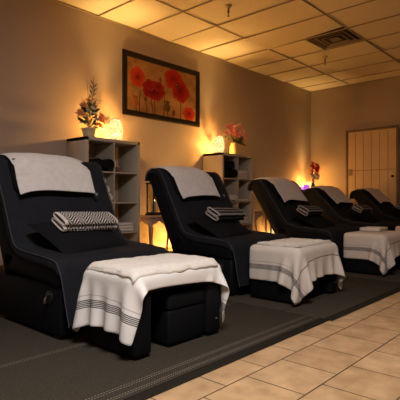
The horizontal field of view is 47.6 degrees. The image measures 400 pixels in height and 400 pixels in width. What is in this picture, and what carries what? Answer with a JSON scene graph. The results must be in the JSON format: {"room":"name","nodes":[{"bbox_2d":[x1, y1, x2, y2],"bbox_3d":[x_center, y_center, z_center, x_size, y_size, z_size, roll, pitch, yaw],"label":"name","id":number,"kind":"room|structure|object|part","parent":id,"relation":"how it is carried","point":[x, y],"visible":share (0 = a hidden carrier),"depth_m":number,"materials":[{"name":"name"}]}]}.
{"room":"massage spa","nodes":[
{"label":"massage spa","id":0,"kind":"room"},
{"bbox_2d":[0,0,310,264],"bbox_3d":[-1.137,-0.730,5.742,0.100,3.220,10.380,0,0,42],"label":"wall","id":1,"kind":"structure","parent":0,"point":[51,52],"depth_m":5.80,"materials":[{"name":"paint"}]},
{"bbox_2d":[0,247,172,271],"bbox_3d":[-1.096,0.730,5.705,0.012,0.100,10.160,0,0,42],"label":"baseboard","id":2,"kind":"structure","parent":1,"relation":"attached to","point":[169,248],"depth_m":4.67,"materials":[{"name":"brown"}]},
{"bbox_2d":[122,49,199,126],"bbox_3d":[-0.499,-1.508,6.344,0.036,0.835,1.450,0,0,42],"label":"framed painting","id":3,"kind":"object","parent":1,"relation":"attached to","point":[152,88],"visible":1,"depth_m":6.27,"materials":[{"name":"brown wood"}]},
{"bbox_2d":[57,0,399,91],"bbox_3d":[1.733,-2.318,3.140,7.850,0.194,10.380,0,0,42],"label":"ceiling","id":4,"kind":"structure","parent":0,"point":[136,14],"depth_m":6.04,"materials":[{"name":"tile"}]},
{"bbox_2d":[51,0,399,91],"bbox_3d":[1.733,-2.236,3.140,7.650,0.017,10.180,0,0,42],"label":"grid","id":5,"kind":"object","parent":4,"relation":"attached to","point":[185,12],"depth_m":6.26,"materials":[{"name":"beige metal"}]},
{"bbox_2d":[225,4,231,16],"bbox_3d":[0.330,-2.182,5.262,0.080,0.125,0.080,0,0,42],"label":"sprinkler","id":6,"kind":"object","parent":4,"relation":"attached to","point":[228,6],"visible":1,"depth_m":5.25,"materials":[{"name":"beige paint"}]},
{"bbox_2d":[308,27,362,48],"bbox_3d":[1.906,-2.277,6.375,0.600,0.087,0.600,0,0,42],"label":"ceiling vent","id":7,"kind":"object","parent":4,"relation":"in","point":[343,37],"visible":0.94,"depth_m":6.39,"materials":[{"name":"brown"}]},
{"bbox_3d":[1.906,-2.244,6.375,0.140,0.006,0.140,0,0,42],"label":"plate","id":8,"kind":"part","parent":7,"relation":"part of","materials":[{"name":"brown metal"}]},
{"bbox_2d":[146,292,399,399],"bbox_3d":[1.733,0.830,3.140,7.850,0.100,10.380,0,0,42],"label":"floor","id":9,"kind":"structure","parent":0,"point":[355,355],"depth_m":2.08,"materials":[{"name":"tile"}]},
{"bbox_2d":[67,136,139,241],"bbox_3d":[-1.131,0.045,5.366,0.385,1.470,0.770,0,0,42],"label":"bookcase","id":10,"kind":"object","parent":9,"relation":"on","point":[128,202],"visible":0.44,"depth_m":5.51,"materials":[{"name":"laminate"}]},
{"bbox_3d":[-1.377,0.045,5.095,0.385,1.468,0.038,0,0,42],"label":"panel","id":11,"kind":"part","parent":10,"relation":"part of","materials":[{"name":"laminate"}]},
{"bbox_2d":[75,76,104,136],"bbox_3d":[-1.252,-1.050,5.155,0.216,0.720,0.403,0,0,42],"label":"dried flower arrangement","id":12,"kind":"object","parent":10,"relation":"on","point":[89,130],"visible":0.98,"depth_m":5.14,"materials":[{"name":"multicoloured plant"}]},
{"bbox_3d":[-1.261,-0.747,5.160,0.183,0.112,0.184,0,0,42],"label":"pot","id":13,"kind":"part","parent":12,"relation":"part of","materials":[{"name":"beige ceramic"}]},
{"bbox_2d":[89,158,102,168],"bbox_3d":[-1.236,-0.394,5.136,0.260,0.127,0.145,0,0,42],"label":"rolled towel","id":14,"kind":"object","parent":10,"relation":"on","point":[99,161],"visible":0.3,"depth_m":5.06,"materials":[{"name":"black fabric"}]},
{"bbox_3d":[-1.131,-0.671,5.366,0.385,0.038,0.770,0,0,42],"label":"panel","id":15,"kind":"part","parent":10,"relation":"part of","materials":[{"name":"laminate"}]},
{"bbox_2d":[101,159,114,169],"bbox_3d":[-1.126,-0.394,5.237,0.260,0.127,0.145,0,0,42],"label":"rolled towel","id":16,"kind":"object","parent":10,"relation":"on","point":[108,164],"visible":0.48,"depth_m":5.15,"materials":[{"name":"black fabric"}]},
{"bbox_2d":[108,119,122,139],"bbox_3d":[-1.013,-0.823,5.434,0.174,0.265,0.174,0,0,42],"label":"lamp","id":17,"kind":"object","parent":10,"relation":"on","point":[115,123],"visible":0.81,"depth_m":5.38,"materials":[{"name":"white glass"}]},
{"bbox_3d":[-1.131,-0.307,5.366,0.381,0.016,0.694,0,0,42],"label":"shelf","id":18,"kind":"part","parent":10,"relation":"part of","materials":[{"name":"laminate"}]},
{"bbox_3d":[-1.131,0.045,5.366,0.381,0.016,0.694,0,0,42],"label":"shelf","id":19,"kind":"part","parent":10,"relation":"part of","materials":[{"name":"laminate"}]},
{"bbox_2d":[119,228,133,231],"bbox_3d":[-0.970,0.370,5.474,0.259,0.036,0.234,0,0,44],"label":"folded towel","id":20,"kind":"object","parent":10,"relation":"in","point":[125,229],"visible":0.41,"depth_m":5.41,"materials":[{"name":"white fabric"}]},
{"bbox_2d":[119,225,133,228],"bbox_3d":[-0.972,0.336,5.478,0.256,0.036,0.237,0,0,42],"label":"folded towel","id":21,"kind":"object","parent":20,"relation":"on","point":[128,226],"visible":0.35,"depth_m":5.39,"materials":[{"name":"white fabric"}]},
{"bbox_2d":[117,222,132,225],"bbox_3d":[-0.977,0.301,5.476,0.258,0.035,0.232,0,0,41],"label":"folded towel","id":22,"kind":"object","parent":21,"relation":"on","point":[119,223],"visible":0.6,"depth_m":5.41,"materials":[{"name":"white fabric"}]},
{"bbox_3d":[-0.886,0.045,5.637,0.385,1.468,0.038,0,0,42],"label":"panel","id":23,"kind":"part","parent":10,"relation":"part of","materials":[{"name":"laminate"}]},
{"bbox_3d":[-1.131,0.398,5.366,0.381,0.016,0.694,0,0,42],"label":"shelf","id":24,"kind":"part","parent":10,"relation":"part of","materials":[{"name":"laminate"}]},
{"bbox_2d":[140,215,168,249],"bbox_3d":[-0.623,0.497,5.789,0.370,0.576,0.370,0,0,42],"label":"side table","id":25,"kind":"object","parent":9,"relation":"on","point":[150,220],"visible":0.59,"depth_m":5.63,"materials":[{"name":"brown wood"}]},
{"bbox_3d":[-0.613,0.509,5.570,0.053,0.553,0.052,0,0,42],"label":"leg","id":26,"kind":"part","parent":25,"relation":"part of","materials":[{"name":"brown wood"}]},
{"bbox_3d":[-0.633,0.509,6.008,0.053,0.553,0.052,0,0,42],"label":"leg","id":27,"kind":"part","parent":25,"relation":"part of","materials":[{"name":"brown wood"}]},
{"bbox_2d":[145,182,160,214],"bbox_3d":[-0.595,-0.070,5.865,0.180,0.558,0.180,0,0,42],"label":"lantern","id":28,"kind":"object","parent":25,"relation":"on","point":[153,204],"visible":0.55,"depth_m":5.84,"materials":[{"name":"black metal"}]},
{"bbox_3d":[-0.595,-0.011,5.865,0.138,0.370,0.138,0,0,42],"label":"frame","id":29,"kind":"part","parent":28,"relation":"part of","materials":[{"name":"black metal"}]},
{"bbox_2d":[151,199,156,211],"bbox_3d":[-0.595,0.079,5.865,0.068,0.183,0.068,0,0,42],"label":"candle","id":30,"kind":"object","parent":28,"relation":"on","point":[155,203],"depth_m":5.84,"materials":[{"name":"white wax"}]},
{"bbox_2d":[0,300,328,399],"bbox_3d":[-1.273,0.774,2.369,2.400,0.010,3.600,0,0,42],"label":"area rug","id":31,"kind":"object","parent":9,"relation":"on","point":[35,364],"visible":0.43,"depth_m":2.20,"materials":[{"name":"grey carpet"}]},
{"bbox_2d":[0,156,169,339],"bbox_3d":[-0.832,0.238,3.038,1.079,1.066,0.854,0,0,42],"label":"recliner chair","id":32,"kind":"object","parent":31,"relation":"on","point":[40,284],"visible":0.51,"depth_m":2.81,"materials":[{"name":"black fabric"}]},
{"bbox_3d":[-1.028,0.102,3.227,0.447,0.753,0.820,0,0,42],"label":"backrest","id":33,"kind":"part","parent":32,"relation":"part of","materials":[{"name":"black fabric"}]},
{"bbox_3d":[-0.732,0.397,2.959,0.680,0.182,0.820,0,0,42],"label":"seat","id":34,"kind":"part","parent":32,"relation":"part of","materials":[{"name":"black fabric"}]},
{"bbox_2d":[0,153,94,193],"bbox_3d":[-1.111,-0.179,3.246,0.423,0.300,0.585,0,0,42],"label":"towel","id":35,"kind":"object","parent":32,"relation":"attached to","point":[34,171],"visible":0.95,"depth_m":3.12,"materials":[{"name":"white fabric"}]},
{"bbox_3d":[-0.837,0.545,2.516,0.072,0.072,0.011,0,0,42],"label":"control plate","id":36,"kind":"part","parent":32,"relation":"part of","materials":[{"name":"black plastic"}]},
{"bbox_2d":[27,222,128,253],"bbox_3d":[-0.764,0.240,2.947,0.353,0.209,0.586,0,0,31],"label":"cushion","id":37,"kind":"object","parent":32,"relation":"on","point":[67,242],"visible":0.64,"depth_m":2.80,"materials":[{"name":"black fabric"}]},
{"bbox_2d":[51,212,117,230],"bbox_3d":[-0.744,0.144,2.973,0.152,0.127,0.439,0,0,37],"label":"folded blanket","id":38,"kind":"object","parent":37,"relation":"on","point":[65,221],"visible":1,"depth_m":2.90,"materials":[{"name":"fabric"}]},
{"bbox_2d":[85,282,219,357],"bbox_3d":[-0.250,0.561,2.508,0.430,0.393,0.640,0,0,42],"label":"ottoman","id":39,"kind":"object","parent":31,"relation":"on","point":[141,345],"visible":0.36,"depth_m":2.28,"materials":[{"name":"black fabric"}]},
{"bbox_3d":[-0.426,0.610,2.314,0.425,0.296,0.112,0,0,42],"label":"panel","id":40,"kind":"part","parent":39,"relation":"part of","materials":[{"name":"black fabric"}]},
{"bbox_2d":[72,264,228,345],"bbox_3d":[-0.236,0.546,2.504,0.539,0.389,0.774,0,0,42],"label":"towel","id":41,"kind":"object","parent":39,"relation":"on","point":[112,302],"visible":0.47,"depth_m":2.26,"materials":[{"name":"white fabric"}]},
{"bbox_2d":[86,253,217,283],"bbox_3d":[-0.248,0.364,2.470,0.410,0.068,0.611,0,0,44],"label":"folded towel","id":42,"kind":"object","parent":41,"relation":"on","point":[134,268],"visible":1,"depth_m":2.37,"materials":[{"name":"white fabric"}]},
{"bbox_3d":[-0.074,0.610,2.702,0.425,0.296,0.112,0,0,42],"label":"panel","id":43,"kind":"part","parent":39,"relation":"part of","materials":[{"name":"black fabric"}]},
{"bbox_2d":[149,285,204,344],"bbox_3d":[-0.177,0.625,2.529,0.310,0.270,0.290,0,0,42],"label":"stool","id":44,"kind":"object","parent":31,"relation":"on","point":[177,314],"visible":0.69,"depth_m":2.40,"materials":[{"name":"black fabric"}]},
{"bbox_3d":[-0.177,0.535,2.529,0.310,0.090,0.290,0,0,42],"label":"stool seat","id":45,"kind":"part","parent":44,"relation":"part of","materials":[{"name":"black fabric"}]},
{"bbox_2d":[203,152,252,229],"bbox_3d":[0.447,0.045,7.107,0.385,1.470,0.770,0,0,42],"label":"bookcase","id":46,"kind":"object","parent":9,"relation":"on","point":[212,162],"visible":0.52,"depth_m":7.08,"materials":[{"name":"laminate"}]},
{"bbox_3d":[0.201,0.045,6.836,0.385,1.468,0.038,0,0,42],"label":"panel","id":47,"kind":"part","parent":46,"relation":"part of","materials":[{"name":"laminate"}]},
{"bbox_2d":[213,136,223,152],"bbox_3d":[0.286,-0.823,6.895,0.174,0.265,0.174,0,0,42],"label":"lamp","id":48,"kind":"object","parent":46,"relation":"on","point":[220,147],"visible":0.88,"depth_m":6.84,"materials":[{"name":"beige"}]},
{"bbox_2d":[224,169,230,176],"bbox_3d":[0.319,-0.394,6.872,0.260,0.127,0.145,0,0,42],"label":"rolled towel","id":49,"kind":"object","parent":46,"relation":"on","point":[227,172],"visible":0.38,"depth_m":6.78,"materials":[{"name":"black fabric"}]},
{"bbox_3d":[0.447,-0.671,7.107,0.385,0.038,0.770,0,0,42],"label":"panel","id":50,"kind":"part","parent":46,"relation":"part of","materials":[{"name":"laminate"}]},
{"bbox_2d":[224,169,237,177],"bbox_3d":[0.432,-0.394,6.975,0.260,0.127,0.145,0,0,42],"label":"rolled towel","id":51,"kind":"object","parent":46,"relation":"on","point":[234,173],"visible":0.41,"depth_m":6.89,"materials":[{"name":"black fabric"}]},
{"bbox_2d":[224,161,234,168],"bbox_3d":[0.386,-0.518,6.932,0.260,0.127,0.145,0,0,42],"label":"rolled towel","id":52,"kind":"object","parent":51,"relation":"on","point":[227,164],"visible":0.59,"depth_m":6.84,"materials":[{"name":"black fabric"}]},
{"bbox_2d":[224,123,248,153],"bbox_3d":[0.592,-0.946,7.157,0.239,0.512,0.602,0,0,42],"label":"vase","id":53,"kind":"object","parent":46,"relation":"on","point":[237,133],"visible":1,"depth_m":7.11,"materials":[{"name":"yellow ceramic"}]},
{"bbox_3d":[0.447,-0.307,7.107,0.381,0.016,0.694,0,0,42],"label":"shelf","id":54,"kind":"part","parent":46,"relation":"part of","materials":[{"name":"laminate"}]},
{"bbox_3d":[0.693,0.045,7.378,0.385,1.468,0.038,0,0,42],"label":"panel","id":55,"kind":"part","parent":46,"relation":"part of","materials":[{"name":"laminate"}]},
{"bbox_2d":[253,211,271,232],"bbox_3d":[1.177,0.497,7.788,0.370,0.576,0.370,0,0,42],"label":"side table","id":56,"kind":"object","parent":9,"relation":"on","point":[258,214],"visible":0.26,"depth_m":7.76,"materials":[{"name":"brown wood"}]},
{"bbox_3d":[0.958,0.509,7.777,0.053,0.553,0.052,0,0,42],"label":"leg","id":57,"kind":"part","parent":56,"relation":"part of","materials":[{"name":"brown wood"}]},
{"bbox_2d":[227,276,399,320],"bbox_3d":[0.502,0.774,4.297,2.400,0.010,1.629,0,0,42],"label":"area rug","id":58,"kind":"object","parent":9,"relation":"on","point":[356,293],"visible":0.29,"depth_m":3.47,"materials":[{"name":"grey carpet"}]},
{"bbox_2d":[144,168,285,295],"bbox_3d":[0.162,0.244,4.148,1.097,1.053,0.854,0,0,42],"label":"recliner chair","id":59,"kind":"object","parent":58,"relation":"on","point":[186,237],"visible":0.52,"depth_m":3.94,"materials":[{"name":"black fabric"}]},
{"bbox_3d":[-0.034,0.108,4.337,0.466,0.742,0.820,0,0,42],"label":"backrest","id":60,"kind":"part","parent":59,"relation":"part of","materials":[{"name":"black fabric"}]},
{"bbox_2d":[145,166,219,198],"bbox_3d":[-0.157,-0.159,4.311,0.442,0.316,0.598,0,0,42],"label":"towel","id":61,"kind":"object","parent":59,"relation":"attached to","point":[190,181],"visible":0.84,"depth_m":4.19,"materials":[{"name":"white fabric"}]},
{"bbox_3d":[0.269,0.397,4.063,0.680,0.182,0.820,0,0,42],"label":"seat","id":62,"kind":"part","parent":59,"relation":"part of","materials":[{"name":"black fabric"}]},
{"bbox_2d":[187,215,251,237],"bbox_3d":[0.197,0.240,4.006,0.353,0.209,0.586,0,0,33],"label":"cushion","id":63,"kind":"object","parent":59,"relation":"on","point":[219,229],"visible":0.69,"depth_m":3.86,"materials":[{"name":"black fabric"}]},
{"bbox_2d":[205,207,245,220],"bbox_3d":[0.236,0.132,4.054,0.152,0.127,0.439,0,0,38],"label":"folded blanket","id":64,"kind":"object","parent":63,"relation":"on","point":[216,213],"visible":1,"depth_m":3.96,"materials":[{"name":"fabric"}]},
{"bbox_2d":[251,274,336,302],"bbox_3d":[0.757,0.561,3.619,0.430,0.393,0.640,0,0,42],"label":"ottoman","id":65,"kind":"object","parent":58,"relation":"on","point":[328,283],"visible":0.31,"depth_m":3.45,"materials":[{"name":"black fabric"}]},
{"bbox_3d":[0.582,0.610,3.425,0.425,0.296,0.112,0,0,42],"label":"panel","id":66,"kind":"part","parent":65,"relation":"part of","materials":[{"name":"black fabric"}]},
{"bbox_2d":[249,242,344,304],"bbox_3d":[0.784,0.551,3.583,0.553,0.400,0.805,0,0,42],"label":"towel","id":67,"kind":"object","parent":65,"relation":"on","point":[295,269],"visible":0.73,"depth_m":3.36,"materials":[{"name":"white fabric"}]},
{"bbox_2d":[257,238,331,246],"bbox_3d":[0.759,0.343,3.605,0.370,0.024,0.567,0,0,41],"label":"folded towel","id":68,"kind":"object","parent":67,"relation":"on","point":[290,242],"visible":1,"depth_m":3.51,"materials":[{"name":"white fabric"}]},
{"bbox_3d":[0.933,0.610,3.813,0.425,0.296,0.112,0,0,42],"label":"panel","id":69,"kind":"part","parent":65,"relation":"part of","materials":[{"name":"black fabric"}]},
{"bbox_2d":[305,278,319,298],"bbox_3d":[0.755,0.625,3.602,0.310,0.270,0.290,0,0,42],"label":"stool","id":70,"kind":"object","parent":58,"relation":"on","point":[316,284],"visible":0.07,"depth_m":3.54,"materials":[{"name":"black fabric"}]},
{"bbox_2d":[343,266,399,281],"bbox_3d":[2.360,0.774,6.324,2.400,0.010,3.859,0,0,42],"label":"area rug","id":71,"kind":"object","parent":9,"relation":"on","point":[393,275],"visible":0.02,"depth_m":4.56,"materials":[{"name":"grey carpet"}]},
{"bbox_2d":[247,180,359,265],"bbox_3d":[1.270,0.267,5.412,1.153,1.008,0.854,0,0,42],"label":"recliner chair","id":72,"kind":"object","parent":71,"relation":"on","point":[278,213],"visible":0.54,"depth_m":5.23,"materials":[{"name":"black fabric"}]},
{"bbox_3d":[1.071,0.130,5.603,0.529,0.698,0.820,0,0,42],"label":"backrest","id":73,"kind":"part","parent":72,"relation":"part of","materials":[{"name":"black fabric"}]},
{"bbox_2d":[248,177,306,201],"bbox_3d":[0.964,-0.116,5.609,0.493,0.311,0.630,0,0,42],"label":"towel","id":74,"kind":"object","parent":72,"relation":"attached to","point":[288,190],"visible":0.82,"depth_m":5.50,"materials":[{"name":"white fabric"}]},
{"bbox_3d":[1.397,0.397,5.307,0.680,0.182,0.820,0,0,42],"label":"seat","id":75,"kind":"part","parent":72,"relation":"part of","materials":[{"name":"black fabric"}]},
{"bbox_2d":[292,212,335,227],"bbox_3d":[1.332,0.240,5.258,0.353,0.209,0.586,0,0,34],"label":"cushion","id":76,"kind":"object","parent":72,"relation":"on","point":[314,221],"visible":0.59,"depth_m":5.09,"materials":[{"name":"black fabric"}]},
{"bbox_2d":[296,205,323,215],"bbox_3d":[1.264,0.132,5.188,0.152,0.127,0.439,0,0,37],"label":"folded blanket","id":77,"kind":"object","parent":76,"relation":"on","point":[307,210],"visible":1,"depth_m":5.09,"materials":[{"name":"fabric"}]},
{"bbox_2d":[303,188,399,230],"bbox_3d":[2.211,0.298,6.502,1.222,0.946,0.854,0,0,42],"label":"recliner chair","id":78,"kind":"object","parent":71,"relation":"on","point":[336,213],"visible":0.49,"depth_m":6.37,"materials":[{"name":"black fabric"}]},
{"bbox_3d":[2.010,0.167,6.695,0.606,0.623,0.820,0,0,42],"label":"backrest","id":79,"kind":"part","parent":78,"relation":"part of","materials":[{"name":"black fabric"}]},
{"bbox_2d":[310,186,352,203],"bbox_3d":[1.890,-0.063,6.713,0.540,0.274,0.631,0,0,42],"label":"towel","id":80,"kind":"object","parent":78,"relation":"attached to","point":[337,195],"visible":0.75,"depth_m":6.60,"materials":[{"name":"white fabric"}]},
{"bbox_3d":[2.313,0.240,6.340,0.353,0.209,0.586,0,0,32],"label":"cushion","id":81,"kind":"object","parent":78,"relation":"on","visible":0},
{"bbox_2d":[352,204,372,212],"bbox_3d":[2.251,0.132,6.276,0.152,0.127,0.439,0,0,38],"label":"folded blanket","id":82,"kind":"object","parent":81,"relation":"on","point":[361,208],"visible":1,"depth_m":6.18,"materials":[{"name":"fabric"}]},
{"bbox_2d":[344,255,399,274],"bbox_3d":[1.879,0.561,4.856,0.430,0.393,0.640,0,0,42],"label":"ottoman","id":83,"kind":"object","parent":71,"relation":"on","point":[350,264],"visible":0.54,"depth_m":4.65,"materials":[{"name":"black fabric"}]},
{"bbox_3d":[1.703,0.610,4.662,0.425,0.296,0.112,0,0,42],"label":"panel","id":84,"kind":"part","parent":83,"relation":"part of","materials":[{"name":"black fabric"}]},
{"bbox_2d":[343,230,399,274],"bbox_3d":[1.905,0.551,4.820,0.553,0.400,0.805,0,0,42],"label":"towel","id":85,"kind":"object","parent":83,"relation":"on","point":[379,247],"visible":0.94,"depth_m":4.59,"materials":[{"name":"white fabric"}]},
{"bbox_2d":[360,226,387,230],"bbox_3d":[1.929,0.330,5.028,0.218,0.036,0.302,0,0,38],"label":"folded towel","id":86,"kind":"object","parent":85,"relation":"on","point":[368,228],"visible":1,"depth_m":4.94,"materials":[{"name":"white fabric"}]},
{"bbox_3d":[2.055,0.610,5.051,0.425,0.296,0.112,0,0,42],"label":"panel","id":87,"kind":"part","parent":83,"relation":"part of","materials":[{"name":"black fabric"}]},
{"bbox_2d":[349,189,399,221],"bbox_3d":[3.300,0.298,7.702,1.222,0.946,0.854,0,0,42],"label":"recliner chair","id":88,"kind":"object","parent":71,"relation":"on","point":[383,211],"visible":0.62,"depth_m":7.63,"materials":[{"name":"black fabric"}]},
{"bbox_3d":[3.098,0.167,7.896,0.606,0.623,0.820,0,0,42],"label":"backrest","id":89,"kind":"part","parent":88,"relation":"part of","materials":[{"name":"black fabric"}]},
{"bbox_2d":[355,188,390,202],"bbox_3d":[2.985,-0.061,7.919,0.538,0.276,0.630,0,0,42],"label":"towel","id":90,"kind":"object","parent":88,"relation":"attached to","point":[377,194],"visible":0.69,"depth_m":7.80,"materials":[{"name":"white fabric"}]},
{"bbox_3d":[2.012,0.295,8.704,0.468,0.930,1.020,0,0,42],"label":"cabinet","id":91,"kind":"object","parent":9,"relation":"on","visible":0},
{"bbox_2d":[310,161,319,186],"bbox_3d":[2.241,-0.454,8.810,0.173,0.567,0.371,0,0,42],"label":"flower vase","id":92,"kind":"object","parent":91,"relation":"on","point":[316,167],"visible":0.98,"depth_m":8.80,"materials":[{"name":"red plant"}]},
{"bbox_2d":[311,76,399,194],"bbox_3d":[5.186,-0.730,6.947,7.650,3.220,0.100,0,0,42],"label":"wall","id":93,"kind":"structure","parent":0,"point":[336,111],"depth_m":9.03,"materials":[{"name":"paint"}]},
{"bbox_2d":[348,128,395,205],"bbox_3d":[3.240,-0.260,8.583,0.910,2.080,0.090,0,0,42],"label":"door","id":94,"kind":"structure","parent":93,"relation":"in","point":[371,154],"depth_m":8.57,"materials":[{"name":"brown wood"}]},
{"bbox_2d":[345,125,399,202],"bbox_3d":[3.257,-0.272,8.602,1.020,2.144,0.040,0,0,42],"label":"trim","id":95,"kind":"structure","parent":93,"relation":"attached to","point":[397,127],"depth_m":8.28,"materials":[{"name":"brown wood"}]}
]}

